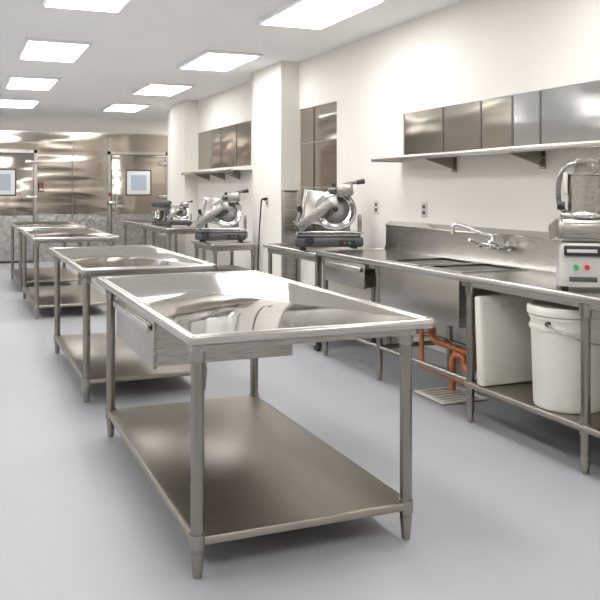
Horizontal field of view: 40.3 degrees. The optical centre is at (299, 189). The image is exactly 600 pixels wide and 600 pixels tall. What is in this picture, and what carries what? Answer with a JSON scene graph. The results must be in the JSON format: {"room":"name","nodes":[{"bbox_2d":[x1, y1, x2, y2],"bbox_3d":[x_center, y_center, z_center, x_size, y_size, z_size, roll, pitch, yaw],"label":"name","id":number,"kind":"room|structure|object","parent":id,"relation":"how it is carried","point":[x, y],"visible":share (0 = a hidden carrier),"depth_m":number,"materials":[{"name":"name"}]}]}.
{"room":"commercial kitchen","nodes":[
{"label":"commercial kitchen","id":0,"kind":"room"},
{"bbox_2d":[0,115,167,261],"bbox_3d":[-4.980,-0.020,16.387,8.600,2.900,0.115,0,0,-23],"label":"wall","id":1,"kind":"structure","parent":0,"point":[71,151],"depth_m":16.53,"materials":[{"name":"metal"}]},
{"bbox_2d":[0,149,36,262],"bbox_3d":[-5.739,0.320,15.922,1.200,2.219,0.177,0,0,-23],"label":"door","id":2,"kind":"structure","parent":1,"relation":"in","point":[18,168],"depth_m":16.01,"materials":[{"name":"metal"}]},
{"bbox_2d":[38,182,43,191],"bbox_3d":[-5.136,-0.060,16.216,0.100,0.180,0.109,0,0,-23],"label":"fire alarm","id":3,"kind":"object","parent":1,"relation":"attached to","point":[40,184],"visible":1,"depth_m":16.20,"materials":[{"name":"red plastic"}]},
{"bbox_2d":[107,151,167,249],"bbox_3d":[-3.330,0.320,16.925,1.260,2.219,0.177,0,0,-23],"label":"door","id":4,"kind":"structure","parent":1,"relation":"in","point":[135,180],"depth_m":16.88,"materials":[{"name":"metal"}]},
{"bbox_2d":[170,100,197,257],"bbox_3d":[-1.966,-0.020,13.805,0.220,2.900,1.000,0,0,-23],"label":"column","id":5,"kind":"structure","parent":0,"point":[184,113],"depth_m":13.38,"materials":[{"name":"white paint"}]},
{"bbox_2d":[0,0,461,119],"bbox_3d":[-1.313,-1.520,7.577,8.800,0.100,19.200,0,0,-23],"label":"ceiling","id":6,"kind":"structure","parent":0,"point":[146,42],"depth_m":8.15,"materials":[{"name":"paint"}]},
{"bbox_2d":[0,98,40,107],"bbox_3d":[-4.741,-1.452,13.732,0.640,0.033,1.240,0,0,-23],"label":"ceiling light","id":7,"kind":"object","parent":6,"relation":"in","point":[4,102],"depth_m":13.46,"materials":[{"name":"white plastic"}]},
{"bbox_2d":[4,75,60,90],"bbox_3d":[-3.665,-1.452,11.147,0.640,0.033,1.240,0,0,-23],"label":"ceiling light","id":8,"kind":"object","parent":6,"relation":"in","point":[13,81],"depth_m":10.93,"materials":[{"name":"white plastic"}]},
{"bbox_2d":[17,37,92,62],"bbox_3d":[-2.589,-1.452,8.562,0.640,0.033,1.240,0,0,-23],"label":"ceiling light","id":9,"kind":"object","parent":6,"relation":"in","point":[39,49],"depth_m":8.42,"materials":[{"name":"white plastic"}]},
{"bbox_2d":[39,0,132,12],"bbox_3d":[-1.513,-1.452,5.977,0.640,0.033,1.240,0,0,-23],"label":"ceiling light","id":10,"kind":"object","parent":6,"relation":"in","point":[112,6],"depth_m":6.35,"materials":[{"name":"white plastic"}]},
{"bbox_2d":[101,102,150,111],"bbox_3d":[-3.080,-1.452,14.424,0.640,0.033,1.240,0,0,-23],"label":"ceiling light","id":11,"kind":"object","parent":6,"relation":"in","point":[122,107],"depth_m":14.24,"materials":[{"name":"white plastic"}]},
{"bbox_2d":[131,82,193,95],"bbox_3d":[-2.004,-1.452,11.839,0.640,0.033,1.240,0,0,-23],"label":"ceiling light","id":12,"kind":"object","parent":6,"relation":"in","point":[150,88],"depth_m":11.69,"materials":[{"name":"white plastic"}]},
{"bbox_2d":[177,50,262,71],"bbox_3d":[-0.928,-1.452,9.254,0.640,0.033,1.240,0,0,-23],"label":"ceiling light","id":13,"kind":"object","parent":6,"relation":"in","point":[211,60],"depth_m":9.07,"materials":[{"name":"white plastic"}]},
{"bbox_2d":[256,0,389,29],"bbox_3d":[0.148,-1.452,6.669,0.640,0.033,1.240,0,0,-23],"label":"ceiling light","id":14,"kind":"object","parent":6,"relation":"in","point":[306,14],"depth_m":6.66,"materials":[{"name":"white plastic"}]},
{"bbox_2d":[253,61,298,276],"bbox_3d":[-0.300,-0.020,9.802,0.220,2.900,0.970,0,0,-23],"label":"column","id":15,"kind":"structure","parent":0,"point":[275,86],"depth_m":9.54,"materials":[{"name":"white paint"}]},
{"bbox_2d":[257,198,266,270],"bbox_3d":[-0.461,0.560,9.771,0.076,0.940,0.202,0,0,-23],"label":"electrical cord","id":16,"kind":"object","parent":15,"relation":"attached to","point":[264,199],"visible":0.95,"depth_m":9.84,"materials":[{"name":"black plastic"}]},
{"bbox_2d":[266,195,268,205],"bbox_3d":[-0.390,0.130,9.716,0.012,0.130,0.090,0,0,-23],"label":"wall outlet","id":17,"kind":"object","parent":15,"relation":"attached to","point":[267,196],"depth_m":9.70,"materials":[{"name":"white plastic"}]},
{"bbox_2d":[282,190,298,281],"bbox_3d":[-0.113,0.715,9.327,0.190,1.429,0.048,0,0,-23],"label":"guard","id":18,"kind":"object","parent":15,"relation":"attached to","point":[290,198],"visible":0.58,"depth_m":9.32,"materials":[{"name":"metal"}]},
{"bbox_2d":[0,261,599,599],"bbox_3d":[-1.313,1.480,7.577,8.800,0.100,19.200,0,0,-23],"label":"floor","id":19,"kind":"structure","parent":0,"point":[505,508],"depth_m":3.83,"materials":[{"name":"grey concrete"}]},
{"bbox_2d":[9,221,85,291],"bbox_3d":[-3.898,0.975,12.513,0.940,0.910,2.100,0,0,-23],"label":"work table","id":20,"kind":"object","parent":19,"relation":"on","point":[45,274],"visible":0.78,"depth_m":12.20,"materials":[{"name":"metal"}]},
{"bbox_2d":[20,228,118,318],"bbox_3d":[-2.880,0.975,10.066,0.940,0.910,2.100,0,0,-23],"label":"work table","id":21,"kind":"object","parent":19,"relation":"on","point":[70,295],"visible":0.76,"depth_m":9.61,"materials":[{"name":"metal"}]},
{"bbox_2d":[49,245,215,402],"bbox_3d":[-1.429,0.975,6.581,0.940,0.910,2.150,0,0,-23],"label":"work table","id":22,"kind":"object","parent":19,"relation":"on","point":[86,352],"visible":0.67,"depth_m":6.01,"materials":[{"name":"metal"}]},
{"bbox_2d":[122,219,208,260],"bbox_3d":[-2.225,0.980,13.047,0.620,0.900,3.400,0,0,-23],"label":"prep table","id":23,"kind":"object","parent":19,"relation":"on","point":[146,225],"visible":0.3,"depth_m":12.44,"materials":[{"name":"metal"}]},
{"bbox_2d":[151,201,171,222],"bbox_3d":[-2.211,0.349,13.055,0.330,0.360,0.220,0,0,7],"label":"stand mixer","id":24,"kind":"object","parent":23,"relation":"on","point":[158,215],"visible":0.83,"depth_m":12.98,"materials":[{"name":"grey plastic"}]},
{"bbox_2d":[166,200,192,225],"bbox_3d":[-1.760,0.341,11.982,0.382,0.377,0.245,0,0,-3],"label":"meat slicer","id":25,"kind":"object","parent":23,"relation":"on","point":[181,211],"visible":1,"depth_m":11.95,"materials":[{"name":"silver metal"}]},
{"bbox_2d":[191,239,257,271],"bbox_3d":[-0.953,1.035,10.245,0.595,0.790,0.950,0,0,-23],"label":"stand","id":26,"kind":"object","parent":19,"relation":"on","point":[215,246],"visible":0.52,"depth_m":9.94,"materials":[{"name":"metal"}]},
{"bbox_2d":[193,189,248,241],"bbox_3d":[-0.965,0.311,10.148,0.666,0.656,0.427,0,0,-1],"label":"meat slicer","id":27,"kind":"object","parent":26,"relation":"on","point":[226,212],"visible":1,"depth_m":10.09,"materials":[{"name":"silver metal"}]},
{"bbox_2d":[96,270,434,578],"bbox_3d":[-0.336,0.975,4.117,1.035,0.910,2.180,0,0,-23],"label":"work table","id":28,"kind":"object","parent":19,"relation":"on","point":[237,467],"visible":1,"depth_m":3.64,"materials":[{"name":"metal"}]},
{"bbox_2d":[263,243,375,350],"bbox_3d":[0.183,0.990,7.940,0.680,0.880,1.320,0,0,-23],"label":"stand","id":29,"kind":"object","parent":19,"relation":"on","point":[285,249],"visible":0.27,"depth_m":7.70,"materials":[{"name":"metal"}]},
{"bbox_2d":[293,179,364,249],"bbox_3d":[0.270,0.221,7.597,0.666,0.656,0.427,0,0,-1],"label":"meat slicer","id":30,"kind":"object","parent":29,"relation":"on","point":[334,209],"visible":0.98,"depth_m":7.54,"materials":[{"name":"silver metal"}]},
{"bbox_2d":[414,386,488,405],"bbox_3d":[1.043,1.421,5.666,0.360,0.015,0.380,0,0,-23],"label":"floor grate","id":31,"kind":"object","parent":19,"relation":"on","point":[443,396],"visible":0.84,"depth_m":5.64,"materials":[{"name":"metal"}]},
{"bbox_2d":[316,221,599,474],"bbox_3d":[1.247,0.854,5.393,0.748,1.152,4.000,0,0,-23],"label":"sink counter","id":32,"kind":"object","parent":19,"relation":"on","point":[425,269],"depth_m":5.46,"materials":[{"name":"metal"}]},
{"bbox_2d":[419,327,476,390],"bbox_3d":[1.042,1.165,5.686,0.149,0.469,0.674,0,0,-23],"label":"drain pipe","id":33,"kind":"object","parent":32,"relation":"attached to","point":[460,352],"visible":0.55,"depth_m":5.68,"materials":[{"name":"orange metal"}]},
{"bbox_2d":[450,223,512,250],"bbox_3d":[1.281,0.332,5.803,0.258,0.191,0.405,0,0,-23],"label":"faucet","id":34,"kind":"object","parent":32,"relation":"attached to","point":[491,243],"visible":1,"depth_m":5.82,"materials":[{"name":"silver metal"}]},
{"bbox_2d":[475,294,534,386],"bbox_3d":[1.260,0.908,4.989,0.410,0.537,0.092,0,0,-23],"label":"plastic bin","id":35,"kind":"object","parent":32,"relation":"on","point":[503,331],"visible":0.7,"depth_m":4.94,"materials":[{"name":"white plastic"}]},
{"bbox_2d":[527,300,599,413],"bbox_3d":[1.472,0.901,4.472,0.447,0.555,0.447,0,0,-23],"label":"bucket","id":36,"kind":"object","parent":32,"relation":"on","point":[555,327],"visible":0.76,"depth_m":4.31,"materials":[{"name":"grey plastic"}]},
{"bbox_2d":[548,158,599,288],"bbox_3d":[1.524,0.177,4.436,0.340,0.695,0.343,0,0,15],"label":"food processor","id":37,"kind":"object","parent":32,"relation":"on","point":[577,230],"visible":1,"depth_m":4.33,"materials":[{"name":"silver plastic"}]},
{"bbox_2d":[168,0,599,353],"bbox_3d":[0.889,-0.020,7.465,0.180,2.900,17.100,0,0,-23],"label":"wall","id":38,"kind":"structure","parent":0,"point":[464,51],"depth_m":6.74,"materials":[{"name":"paint"}]},
{"bbox_2d":[181,168,251,180],"bbox_3d":[-1.284,-0.213,12.074,0.285,0.145,2.680,0,0,-23],"label":"wall shelf","id":39,"kind":"object","parent":38,"relation":"attached to","point":[220,173],"depth_m":11.93,"materials":[{"name":"silver metal"}]},
{"bbox_2d":[198,121,250,169],"bbox_3d":[-1.151,-0.630,12.162,0.014,0.596,2.634,0,0,-23],"label":"wall panel","id":40,"kind":"object","parent":38,"relation":"attached to","point":[229,146],"visible":1,"depth_m":12.02,"materials":[{"name":"metal"}]},
{"bbox_2d":[300,102,336,230],"bbox_3d":[0.209,-0.220,8.934,0.028,1.394,1.009,0,0,-23],"label":"wall panel","id":41,"kind":"object","parent":38,"relation":"attached to","point":[318,143],"visible":0.71,"depth_m":8.93,"materials":[{"name":"metal"}]},
{"bbox_2d":[374,200,378,213],"bbox_3d":[0.712,0.160,7.640,0.012,0.130,0.090,0,0,-23],"label":"wall outlet","id":42,"kind":"object","parent":38,"relation":"attached to","point":[376,202],"visible":1,"depth_m":7.63,"materials":[{"name":"grey plastic"}]},
{"bbox_2d":[366,336,476,378],"bbox_3d":[0.698,1.369,7.385,0.234,0.119,17.100,0,0,-23],"label":"baseboard","id":43,"kind":"structure","parent":38,"relation":"attached to","point":[432,356],"depth_m":6.70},
{"bbox_2d":[421,202,426,217],"bbox_3d":[1.039,0.165,6.856,0.012,0.130,0.090,0,0,-23],"label":"wall outlet","id":44,"kind":"object","parent":38,"relation":"attached to","point":[423,204],"visible":1,"depth_m":6.84,"materials":[{"name":"grey plastic"}]},
{"bbox_2d":[371,140,599,171],"bbox_3d":[1.487,-0.217,5.391,0.306,0.155,3.810,0,0,-23],"label":"wall shelf","id":45,"kind":"object","parent":38,"relation":"attached to","point":[536,154],"visible":1,"depth_m":5.44,"materials":[{"name":"metal"}]},
{"bbox_2d":[404,81,599,154],"bbox_3d":[1.549,-0.485,5.676,0.014,0.366,3.284,0,0,-23],"label":"wall panel","id":46,"kind":"object","parent":38,"relation":"attached to","point":[571,113],"visible":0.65,"depth_m":5.80,"materials":[{"name":"metal"}]}
]}

